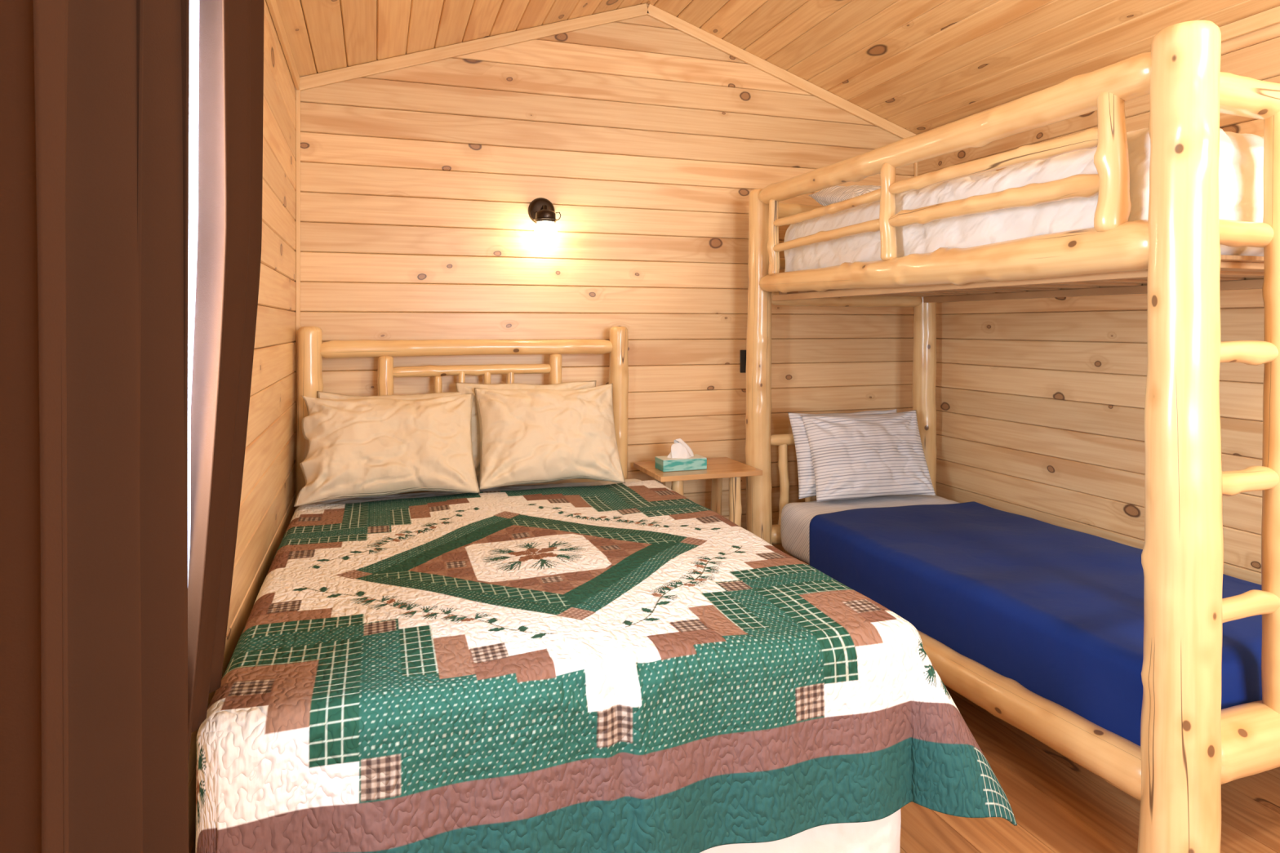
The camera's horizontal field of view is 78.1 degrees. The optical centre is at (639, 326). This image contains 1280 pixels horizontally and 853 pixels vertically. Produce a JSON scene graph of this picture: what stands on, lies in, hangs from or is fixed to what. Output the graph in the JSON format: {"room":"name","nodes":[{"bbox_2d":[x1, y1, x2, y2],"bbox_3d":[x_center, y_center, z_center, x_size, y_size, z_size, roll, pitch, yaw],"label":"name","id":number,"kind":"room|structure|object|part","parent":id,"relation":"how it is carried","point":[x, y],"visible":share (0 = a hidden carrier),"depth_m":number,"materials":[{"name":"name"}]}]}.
{"room":"cabin bedroom","nodes":[
{"label":"cabin bedroom","id":0,"kind":"room"},
{"bbox_2d":[188,0,295,852],"bbox_3d":[-0.659,0.110,0.892,0.014,2.470,5.510,0,0,-18],"label":"wall","id":1,"kind":"structure","parent":0,"point":[267,509],"depth_m":2.63,"materials":[{"name":"brown wood"}]},
{"bbox_2d":[0,0,264,852],"bbox_3d":[-0.654,-0.110,1.136,0.149,1.711,1.670,0,0,-18],"label":"curtain","id":2,"kind":"object","parent":1,"relation":"attached to","point":[131,131],"visible":1,"depth_m":0.68,"materials":[{"name":"brown fabric"}]},
{"bbox_3d":[-0.789,-0.125,1.498,0.085,1.620,0.568,0,0,-18],"label":"panel","id":3,"kind":"part","parent":2,"relation":"part of","materials":[{"name":"brown fabric"}]},
{"bbox_2d":[266,0,299,89],"bbox_3d":[-0.638,-1.067,0.878,0.016,0.055,5.470,0,0,-18],"label":"trim","id":4,"kind":"structure","parent":1,"relation":"attached to","point":[272,4],"depth_m":2.90,"materials":[{"name":"brown wood"}]},
{"bbox_2d":[295,88,300,474],"bbox_3d":[-1.509,0.105,3.481,0.018,2.300,0.018,0,0,-18],"label":"trim","id":5,"kind":"structure","parent":1,"relation":"attached to","point":[297,91],"depth_m":3.47,"materials":[{"name":"brown wood"}]},
{"bbox_2d":[293,4,914,553],"bbox_3d":[0.030,-0.152,4.014,3.315,2.995,0.014,0,0,-18],"label":"wall","id":6,"kind":"structure","parent":0,"point":[650,141],"depth_m":3.92,"materials":[{"name":"brown wood"}]},
{"bbox_2d":[299,3,648,90],"bbox_3d":[-0.740,-1.337,3.740,1.656,0.595,0.016,0,0,-18],"label":"trim","id":7,"kind":"structure","parent":6,"relation":"attached to","point":[369,68],"depth_m":3.71,"materials":[{"name":"brown wood"}]},
{"bbox_2d":[528,197,560,247],"bbox_3d":[-0.454,-0.501,3.761,0.148,0.249,0.157,0,0,-18],"label":"wall lamp","id":8,"kind":"object","parent":6,"relation":"attached to","point":[541,211],"visible":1,"depth_m":3.73,"materials":[{"name":"brown metal"}]},
{"bbox_3d":[-0.459,-0.565,3.775,0.020,0.034,0.092,0,0,-18],"label":"arm","id":9,"kind":"part","parent":8,"relation":"part of","materials":[{"name":"brown metal"}]},
{"bbox_2d":[533,223,557,247],"bbox_3d":[-0.447,-0.436,3.740,0.108,0.119,0.108,0,0,-18],"label":"shade","id":10,"kind":"object","parent":8,"relation":"on","point":[545,233],"depth_m":3.72,"materials":[{"name":"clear glass"}]},
{"bbox_3d":[-0.447,-0.446,3.740,0.062,0.093,0.062,0,0,-18],"label":"bulb","id":11,"kind":"part","parent":8,"relation":"part of","materials":[{"name":"white glass"}]},
{"bbox_2d":[740,350,746,373],"bbox_3d":[0.563,0.185,4.178,0.070,0.120,0.012,0,0,-18],"label":"light switch","id":12,"kind":"object","parent":6,"relation":"attached to","point":[743,353],"visible":0.48,"depth_m":4.17,"materials":[{"name":"plastic"}]},
{"bbox_2d":[647,4,915,138],"bbox_3d":[0.813,-1.337,4.259,1.650,0.595,0.016,0,0,-18],"label":"trim","id":13,"kind":"structure","parent":6,"relation":"attached to","point":[653,11],"depth_m":4.22,"materials":[{"name":"brown wood"}]},
{"bbox_2d":[275,0,1279,134],"bbox_3d":[0.904,-1.369,1.404,3.360,0.570,5.530,0,0,-18],"label":"ceiling","id":14,"kind":"structure","parent":0,"point":[919,66],"depth_m":3.50,"materials":[{"name":"brown wood"}]},
{"bbox_2d":[900,684,1279,852],"bbox_3d":[0.904,1.346,1.404,3.275,0.002,5.490,0,0,-18],"label":"floor","id":15,"kind":"structure","parent":0,"point":[1058,805],"depth_m":2.18,"materials":[{"name":"brown wood"}]},
{"bbox_2d":[295,326,901,852],"bbox_3d":[-0.418,0.672,2.667,1.574,1.345,2.152,0,0,-18],"label":"bed","id":16,"kind":"object","parent":15,"relation":"on","point":[883,835],"visible":0.2,"depth_m":3.48,"materials":[{"name":"white wood"}]},
{"bbox_3d":[-1.427,0.672,3.405,0.116,1.345,0.113,0,0,-18],"label":"headboard post","id":17,"kind":"part","parent":16,"relation":"part of","materials":[{"name":"beige wood"}]},
{"bbox_2d":[316,391,479,483],"bbox_3d":[-1.034,0.485,3.407,0.680,0.416,0.217,0,0,-18],"label":"pillow","id":18,"kind":"object","parent":16,"relation":"on","point":[322,395],"visible":0.05,"depth_m":3.42,"materials":[{"name":"beige fabric"}]},
{"bbox_3d":[-0.763,0.100,3.634,1.340,0.081,0.085,0,0,-18],"label":"headboard rail","id":19,"kind":"part","parent":16,"relation":"part of","materials":[{"name":"beige wood"}]},
{"bbox_3d":[-0.762,0.202,3.632,0.740,0.056,0.056,0,0,-18],"label":"headboard rail","id":20,"kind":"part","parent":16,"relation":"part of","materials":[{"name":"beige wood"}]},
{"bbox_3d":[-0.384,0.844,2.629,1.513,0.246,2.013,0,0,-18],"label":"mattress","id":21,"kind":"part","parent":16,"relation":"part of","materials":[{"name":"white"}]},
{"bbox_2d":[455,380,596,480],"bbox_3d":[-0.496,0.470,3.595,0.660,0.433,0.224,0,0,-18],"label":"pillow","id":22,"kind":"object","parent":16,"relation":"on","point":[463,388],"visible":0.11,"depth_m":3.57,"materials":[{"name":"beige fabric"}]},
{"bbox_2d":[195,480,1017,852],"bbox_3d":[-0.258,0.934,2.458,1.691,0.475,1.976,0,0,-18],"label":"quilt","id":23,"kind":"object","parent":16,"relation":"on","point":[628,667],"visible":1,"depth_m":1.74,"materials":[{"name":"fabric"}]},
{"bbox_2d":[293,393,479,506],"bbox_3d":[-1.039,0.494,3.279,0.720,0.416,0.318,0,0,-18],"label":"pillow","id":24,"kind":"object","parent":23,"relation":"on","point":[364,447],"visible":1,"depth_m":3.20,"materials":[{"name":"beige fabric"}]},
{"bbox_2d":[474,383,625,489],"bbox_3d":[-0.403,0.479,3.504,0.647,0.425,0.300,0,0,-18],"label":"pillow","id":25,"kind":"object","parent":23,"relation":"on","point":[527,436],"visible":1,"depth_m":3.42,"materials":[{"name":"beige fabric"}]},
{"bbox_3d":[-0.103,0.672,3.846,0.111,1.345,0.108,0,0,-18],"label":"headboard post","id":26,"kind":"part","parent":16,"relation":"part of","materials":[{"name":"beige wood"}]},
{"bbox_2d":[633,457,762,527],"bbox_3d":[0.272,1.011,3.821,0.510,0.668,0.405,0,0,-18],"label":"nightstand","id":27,"kind":"object","parent":15,"relation":"on","point":[718,468],"visible":0.25,"depth_m":3.71,"materials":[{"name":"brown wood"}]},
{"bbox_3d":[0.178,1.023,3.661,0.067,0.644,0.066,0,0,-18],"label":"leg","id":28,"kind":"part","parent":27,"relation":"part of","materials":[{"name":"beige wood"}]},
{"bbox_2d":[655,438,706,471],"bbox_3d":[0.194,0.605,3.753,0.220,0.143,0.115,0,0,-18],"label":"tissue box","id":29,"kind":"object","parent":27,"relation":"on","point":[682,457],"visible":1,"depth_m":3.72,"materials":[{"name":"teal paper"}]},
{"bbox_3d":[0.389,1.023,4.002,0.068,0.644,0.067,0,0,-18],"label":"leg","id":30,"kind":"part","parent":27,"relation":"part of","materials":[{"name":"brown wood"}]},
{"bbox_3d":[0.449,1.023,3.736,0.068,0.644,0.062,0,0,-18],"label":"leg","id":31,"kind":"part","parent":27,"relation":"part of","materials":[{"name":"beige wood"}]},
{"bbox_2d":[745,20,1279,852],"bbox_3d":[1.403,0.314,3.067,1.185,2.063,2.341,0,0,-18],"label":"bunk bed","id":32,"kind":"object","parent":15,"relation":"on","point":[1180,211],"visible":0.82,"depth_m":2.01,"materials":[{"name":"brown wood"}]},
{"bbox_3d":[0.593,0.330,3.949,0.137,2.030,0.138,0,0,-18],"label":"post","id":33,"kind":"part","parent":32,"relation":"part of","materials":[{"name":"beige wood"}]},
{"bbox_3d":[1.071,1.050,4.098,0.938,0.106,0.107,0,0,-18],"label":"rail","id":34,"kind":"part","parent":32,"relation":"part of","materials":[{"name":"beige wood"}]},
{"bbox_3d":[1.069,-0.320,4.103,0.938,0.069,0.072,0,0,-18],"label":"rail","id":35,"kind":"part","parent":32,"relation":"part of","materials":[{"name":"brown wood"}]},
{"bbox_3d":[1.070,0.576,4.101,0.938,0.065,0.067,0,0,-18],"label":"headboard rail","id":36,"kind":"part","parent":32,"relation":"part of","materials":[{"name":"beige wood"}]},
{"bbox_3d":[1.069,-0.579,4.104,0.938,0.094,0.091,0,0,-18],"label":"rail","id":37,"kind":"part","parent":32,"relation":"part of","materials":[{"name":"beige wood"}]},
{"bbox_3d":[0.788,-0.382,3.359,0.054,0.056,0.890,0,0,-18],"label":"guard rail","id":38,"kind":"part","parent":32,"relation":"part of","materials":[{"name":"beige wood"}]},
{"bbox_3d":[0.784,-0.494,3.357,0.052,0.055,0.890,0,0,-18],"label":"guard rail","id":39,"kind":"part","parent":32,"relation":"part of","materials":[{"name":"beige wood"}]},
{"bbox_2d":[787,408,897,498],"bbox_3d":[1.066,0.635,4.001,0.663,0.412,0.190,0,0,-18],"label":"pillow","id":40,"kind":"object","parent":32,"relation":"on","point":[806,481],"visible":0.21,"depth_m":3.88,"materials":[{"name":"fabric"}]},
{"bbox_2d":[808,185,880,206],"bbox_3d":[1.181,-0.597,3.812,0.620,0.192,0.384,0,0,-18],"label":"pillow","id":41,"kind":"object","parent":32,"relation":"on","point":[825,197],"visible":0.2,"depth_m":3.72,"materials":[{"name":"fabric"}]},
{"bbox_3d":[1.071,-0.140,4.097,0.938,0.079,0.081,0,0,-18],"label":"rail","id":42,"kind":"part","parent":32,"relation":"part of","materials":[{"name":"beige wood"}]},
{"bbox_2d":[800,409,936,502],"bbox_3d":[1.142,0.640,3.933,0.666,0.412,0.251,0,0,-18],"label":"pillow","id":43,"kind":"object","parent":32,"relation":"on","point":[854,456],"visible":1,"depth_m":3.86,"materials":[{"name":"fabric"}]},
{"bbox_3d":[1.409,0.986,3.079,0.890,0.261,2.007,0,0,-18],"label":"mattress","id":44,"kind":"part","parent":32,"relation":"part of","materials":[{"name":"white fabric"}]},
{"bbox_3d":[1.537,0.330,4.259,0.135,2.030,0.130,0,0,-18],"label":"post","id":45,"kind":"part","parent":32,"relation":"part of","materials":[{"name":"beige wood"}]},
{"bbox_3d":[0.952,-0.202,2.914,0.134,0.132,2.117,0,0,-18],"label":"rail","id":46,"kind":"part","parent":32,"relation":"part of","materials":[{"name":"beige wood"}]},
{"bbox_3d":[0.950,-0.632,2.913,0.118,0.119,2.117,0,0,-18],"label":"guard rail","id":47,"kind":"part","parent":32,"relation":"part of","materials":[{"name":"beige wood"}]},
{"bbox_3d":[1.077,-0.505,2.490,0.058,0.057,0.920,0,0,-18],"label":"guard rail","id":48,"kind":"part","parent":32,"relation":"part of","materials":[{"name":"beige wood"}]},
{"bbox_3d":[1.083,-0.383,2.492,0.074,0.075,0.920,0,0,-18],"label":"guard rail","id":49,"kind":"part","parent":32,"relation":"part of","materials":[{"name":"beige wood"}]},
{"bbox_3d":[1.419,-0.359,3.076,0.899,0.375,2.041,0,0,-18],"label":"mattress","id":50,"kind":"part","parent":32,"relation":"part of","materials":[{"name":"white fabric"}]},
{"bbox_3d":[0.939,1.129,2.910,0.133,0.134,2.117,0,0,-18],"label":"rail","id":51,"kind":"part","parent":32,"relation":"part of","materials":[{"name":"beige wood"}]},
{"bbox_2d":[808,501,1262,746],"bbox_3d":[1.483,0.970,2.882,0.963,0.273,1.696,0,0,-18],"label":"blanket","id":52,"kind":"object","parent":32,"relation":"on","point":[1055,611],"visible":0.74,"depth_m":2.62,"materials":[{"name":"blue fabric"}]},
{"bbox_3d":[1.891,-0.187,3.228,0.113,0.114,2.117,0,0,-18],"label":"rail","id":53,"kind":"part","parent":32,"relation":"part of","materials":[{"name":"beige wood"}]},
{"bbox_3d":[1.286,0.314,1.880,0.177,2.063,0.163,0,0,-18],"label":"post","id":54,"kind":"part","parent":32,"relation":"part of","materials":[{"name":"beige wood"}]},
{"bbox_3d":[1.756,-0.233,2.050,0.938,0.072,0.076,0,0,-18],"label":"rail","id":55,"kind":"part","parent":32,"relation":"part of","materials":[{"name":"beige wood"}]},
{"bbox_3d":[1.759,-0.567,2.042,0.938,0.098,0.101,0,0,-18],"label":"rail","id":56,"kind":"part","parent":32,"relation":"part of","materials":[{"name":"beige wood"}]},
{"bbox_3d":[1.754,1.024,2.040,0.948,0.152,0.151,0,0,-18],"label":"rail","id":57,"kind":"part","parent":32,"relation":"part of","materials":[{"name":"beige wood"}]},
{"bbox_2d":[918,22,1279,584],"bbox_3d":[2.460,0.110,1.936,0.014,2.470,5.510,0,0,-18],"label":"wall","id":58,"kind":"structure","parent":0,"point":[1040,402],"depth_m":3.51,"materials":[{"name":"brown wood"}]},
{"bbox_2d":[914,161,918,176],"bbox_3d":[1.580,0.105,4.515,0.018,2.300,0.018,0,0,-18],"label":"trim","id":59,"kind":"structure","parent":58,"relation":"attached to","point":[916,164],"depth_m":4.51,"materials":[{"name":"brown wood"}]},
{"bbox_2d":[917,5,1279,134],"bbox_3d":[2.451,-1.067,1.911,0.016,0.055,5.470,0,0,-18],"label":"trim","id":60,"kind":"structure","parent":58,"relation":"attached to","point":[1269,17],"depth_m":2.79,"materials":[{"name":"brown wood"}]}
]}

